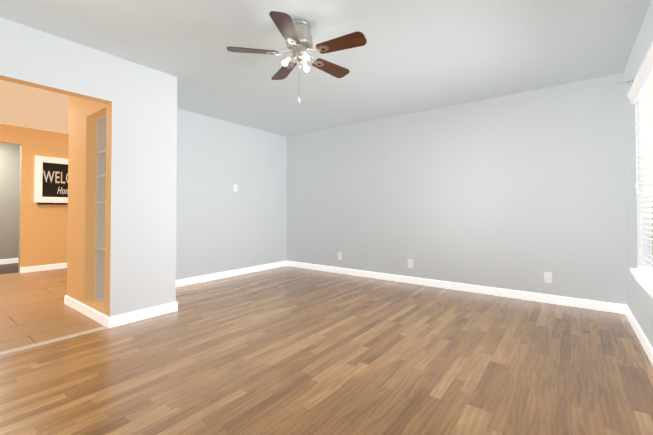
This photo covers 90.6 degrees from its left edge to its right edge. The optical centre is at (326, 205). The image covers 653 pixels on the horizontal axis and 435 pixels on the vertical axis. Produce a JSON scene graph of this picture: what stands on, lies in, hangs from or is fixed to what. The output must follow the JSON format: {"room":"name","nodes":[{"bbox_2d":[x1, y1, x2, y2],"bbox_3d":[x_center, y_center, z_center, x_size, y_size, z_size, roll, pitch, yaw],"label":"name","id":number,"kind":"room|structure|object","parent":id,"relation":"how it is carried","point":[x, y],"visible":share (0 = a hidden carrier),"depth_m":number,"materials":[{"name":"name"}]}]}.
{"room":"empty living room","nodes":[
{"label":"empty living room","id":0,"kind":"room"},
{"bbox_2d":[0,263,17,273],"bbox_3d":[-5.944,1.162,5.680,1.500,0.059,4.440,-1,-1,37],"label":"floor","id":1,"kind":"structure","parent":0,"point":[8,268],"depth_m":5.81,"materials":[{"name":"brown"}]},
{"bbox_2d":[0,143,19,259],"bbox_3d":[-6.495,-0.081,6.116,0.120,2.440,4.200,-1,-1,37],"label":"wall","id":2,"kind":"structure","parent":0,"point":[9,193],"depth_m":6.36,"materials":[{"name":"paint"}]},
{"bbox_2d":[0,258,17,263],"bbox_3d":[-6.441,1.091,6.057,0.014,0.094,4.200,-1,-1,37],"label":"baseboard","id":3,"kind":"structure","parent":2,"relation":"attached to","point":[3,261],"depth_m":6.33,"materials":[{"name":"white wood"}]},
{"bbox_2d":[0,124,68,272],"bbox_3d":[-5.298,-0.096,5.212,0.120,2.440,4.200,-1,-1,37],"label":"wall","id":4,"kind":"structure","parent":0,"point":[42,239],"depth_m":5.54,"materials":[{"name":"orange paint"}]},
{"bbox_2d":[20,263,66,272],"bbox_3d":[-4.533,1.091,6.094,0.014,0.094,1.840,-1,-1,37],"label":"baseboard","id":5,"kind":"structure","parent":4,"relation":"attached to","point":[61,265],"depth_m":5.59,"materials":[{"name":"white wood"}]},
{"bbox_2d":[34,156,67,204],"bbox_3d":[-4.582,-0.418,6.007,0.070,0.850,1.275,-1,-1,37],"label":"frame","id":6,"kind":"object","parent":4,"relation":"attached to","point":[50,180],"visible":0.35,"depth_m":5.68,"materials":[{"name":"white wood"}]},
{"bbox_2d":[0,268,102,351],"bbox_3d":[-3.703,1.135,3.986,4.120,0.059,4.440,-1,-1,37],"label":"floor","id":7,"kind":"structure","parent":0,"point":[34,308],"depth_m":3.33,"materials":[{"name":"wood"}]},
{"bbox_2d":[0,17,112,103],"bbox_3d":[-2.662,-0.147,2.016,0.120,2.440,2.280,-1,-1,37],"label":"wall","id":8,"kind":"structure","parent":0,"point":[33,57],"depth_m":2.58,"materials":[{"name":"grey paint"}]},
{"bbox_2d":[176,109,286,279],"bbox_3d":[-1.651,-0.098,5.112,0.220,2.440,2.680,-1,-1,37],"label":"wall","id":9,"kind":"structure","parent":0,"point":[222,225],"depth_m":5.06,"materials":[{"name":"grey paint"}]},
{"bbox_2d":[176,261,287,286],"bbox_3d":[-1.569,1.074,5.007,0.014,0.094,2.640,-1,-1,37],"label":"baseboard","id":10,"kind":"structure","parent":9,"relation":"attached to","point":[188,281],"depth_m":5.03,"materials":[{"name":"white wood"}]},
{"bbox_2d":[0,0,650,136],"bbox_3d":[-2.335,-1.378,3.845,9.520,0.080,5.800,-1,-1,37],"label":"ceiling","id":11,"kind":"structure","parent":0,"point":[411,56],"depth_m":2.82,"materials":[{"name":"paint"}]},
{"bbox_2d":[227,11,366,102],"bbox_3d":[-0.177,-1.064,2.437,1.008,0.594,1.003,-1,-1,37],"label":"fan","id":12,"kind":"object","parent":11,"relation":"hanging from","point":[296,34],"visible":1,"depth_m":2.35,"materials":[{"name":"brown wood"}]},
{"bbox_2d":[0,266,652,434],"bbox_3d":[-0.572,1.110,2.472,5.100,0.060,5.800,-1,-1,37],"label":"floor","id":13,"kind":"structure","parent":0,"point":[286,350],"depth_m":2.13,"materials":[{"name":"laminate"}]},
{"bbox_2d":[0,326,107,355],"bbox_3d":[-2.432,1.071,2.252,0.068,0.010,1.565,-1,-1,37],"label":"threshold strip","id":14,"kind":"object","parent":13,"relation":"on","point":[48,341],"visible":1,"depth_m":2.55,"materials":[{"name":"beige wood"}]},
{"bbox_2d":[67,56,176,316],"bbox_3d":[-2.237,-0.124,3.499,1.230,2.440,0.600,-1,-1,37],"label":"wall block","id":15,"kind":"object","parent":13,"relation":"on","point":[139,111],"visible":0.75,"depth_m":3.17,"materials":[{"name":"grey paint"}]},
{"bbox_2d":[65,295,107,326],"bbox_3d":[-2.408,1.045,3.225,1.224,0.094,0.014,-1,-1,37],"label":"baseboard","id":16,"kind":"structure","parent":15,"relation":"attached to","point":[106,320],"depth_m":3.17,"materials":[{"name":"white wood"}]},
{"bbox_2d":[95,115,105,303],"bbox_3d":[-2.112,0.033,3.296,0.530,1.880,0.250,-1,-1,37],"label":"shelf niche","id":17,"kind":"object","parent":15,"relation":"in","point":[100,211],"visible":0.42,"depth_m":3.37,"materials":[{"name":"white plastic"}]},
{"bbox_2d":[108,302,175,327],"bbox_3d":[-1.750,1.043,3.094,0.016,0.094,0.570,-1,-1,37],"label":"baseboard","id":18,"kind":"structure","parent":15,"relation":"attached to","point":[126,318],"depth_m":3.06,"materials":[{"name":"white wood"}]},
{"bbox_2d":[287,73,626,304],"bbox_3d":[1.140,-0.103,4.758,5.100,2.440,0.120,-1,-1,37],"label":"wall","id":19,"kind":"structure","parent":0,"point":[523,191],"depth_m":4.07,"materials":[{"name":"grey paint"}]},
{"bbox_2d":[408,259,412,267],"bbox_3d":[1.195,0.832,4.615,0.070,0.115,0.017,-1,-1,37],"label":"outlet","id":20,"kind":"object","parent":19,"relation":"attached to","point":[410,263],"visible":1,"depth_m":4.62,"materials":[{"name":"white plastic"}]},
{"bbox_2d":[288,261,623,313],"bbox_3d":[1.112,1.068,4.676,4.690,0.094,0.014,-1,-1,37],"label":"baseboard","id":21,"kind":"structure","parent":19,"relation":"attached to","point":[552,299],"depth_m":4.04,"materials":[{"name":"white wood"}]},
{"bbox_2d":[544,272,551,282],"bbox_3d":[2.498,0.812,3.637,0.070,0.115,0.007,-1,-1,37],"label":"electrical outlet","id":22,"kind":"object","parent":19,"relation":"attached to","point":[548,277],"visible":1,"depth_m":3.63,"materials":[{"name":"white plastic"}]},
{"bbox_2d":[623,0,652,347],"bbox_3d":[1.402,-0.164,1.000,0.150,2.440,5.560,-1,-1,37],"label":"wall","id":23,"kind":"structure","parent":0,"point":[640,302],"depth_m":2.73,"materials":[{"name":"grey paint"}]},
{"bbox_2d":[624,305,652,364],"bbox_3d":[1.337,1.010,1.031,0.014,0.094,5.560,-1,-1,37],"label":"baseboard","id":24,"kind":"structure","parent":23,"relation":"attached to","point":[641,336],"depth_m":2.56,"materials":[{"name":"white wood"}]},
{"bbox_2d":[627,42,652,278],"bbox_3d":[1.966,-0.230,1.860,0.106,1.470,2.180,-1,-1,37],"label":"window blinds","id":25,"kind":"object","parent":23,"relation":"attached to","point":[641,90],"visible":1,"depth_m":2.44,"materials":[{"name":"white plastic"}]},
{"bbox_2d":[630,268,652,297],"bbox_3d":[1.978,0.563,1.838,0.135,0.094,2.190,-1,-1,37],"label":"window sill","id":26,"kind":"structure","parent":23,"relation":"attached to","point":[643,280],"depth_m":2.33,"materials":[{"name":"white wood"}]}
]}

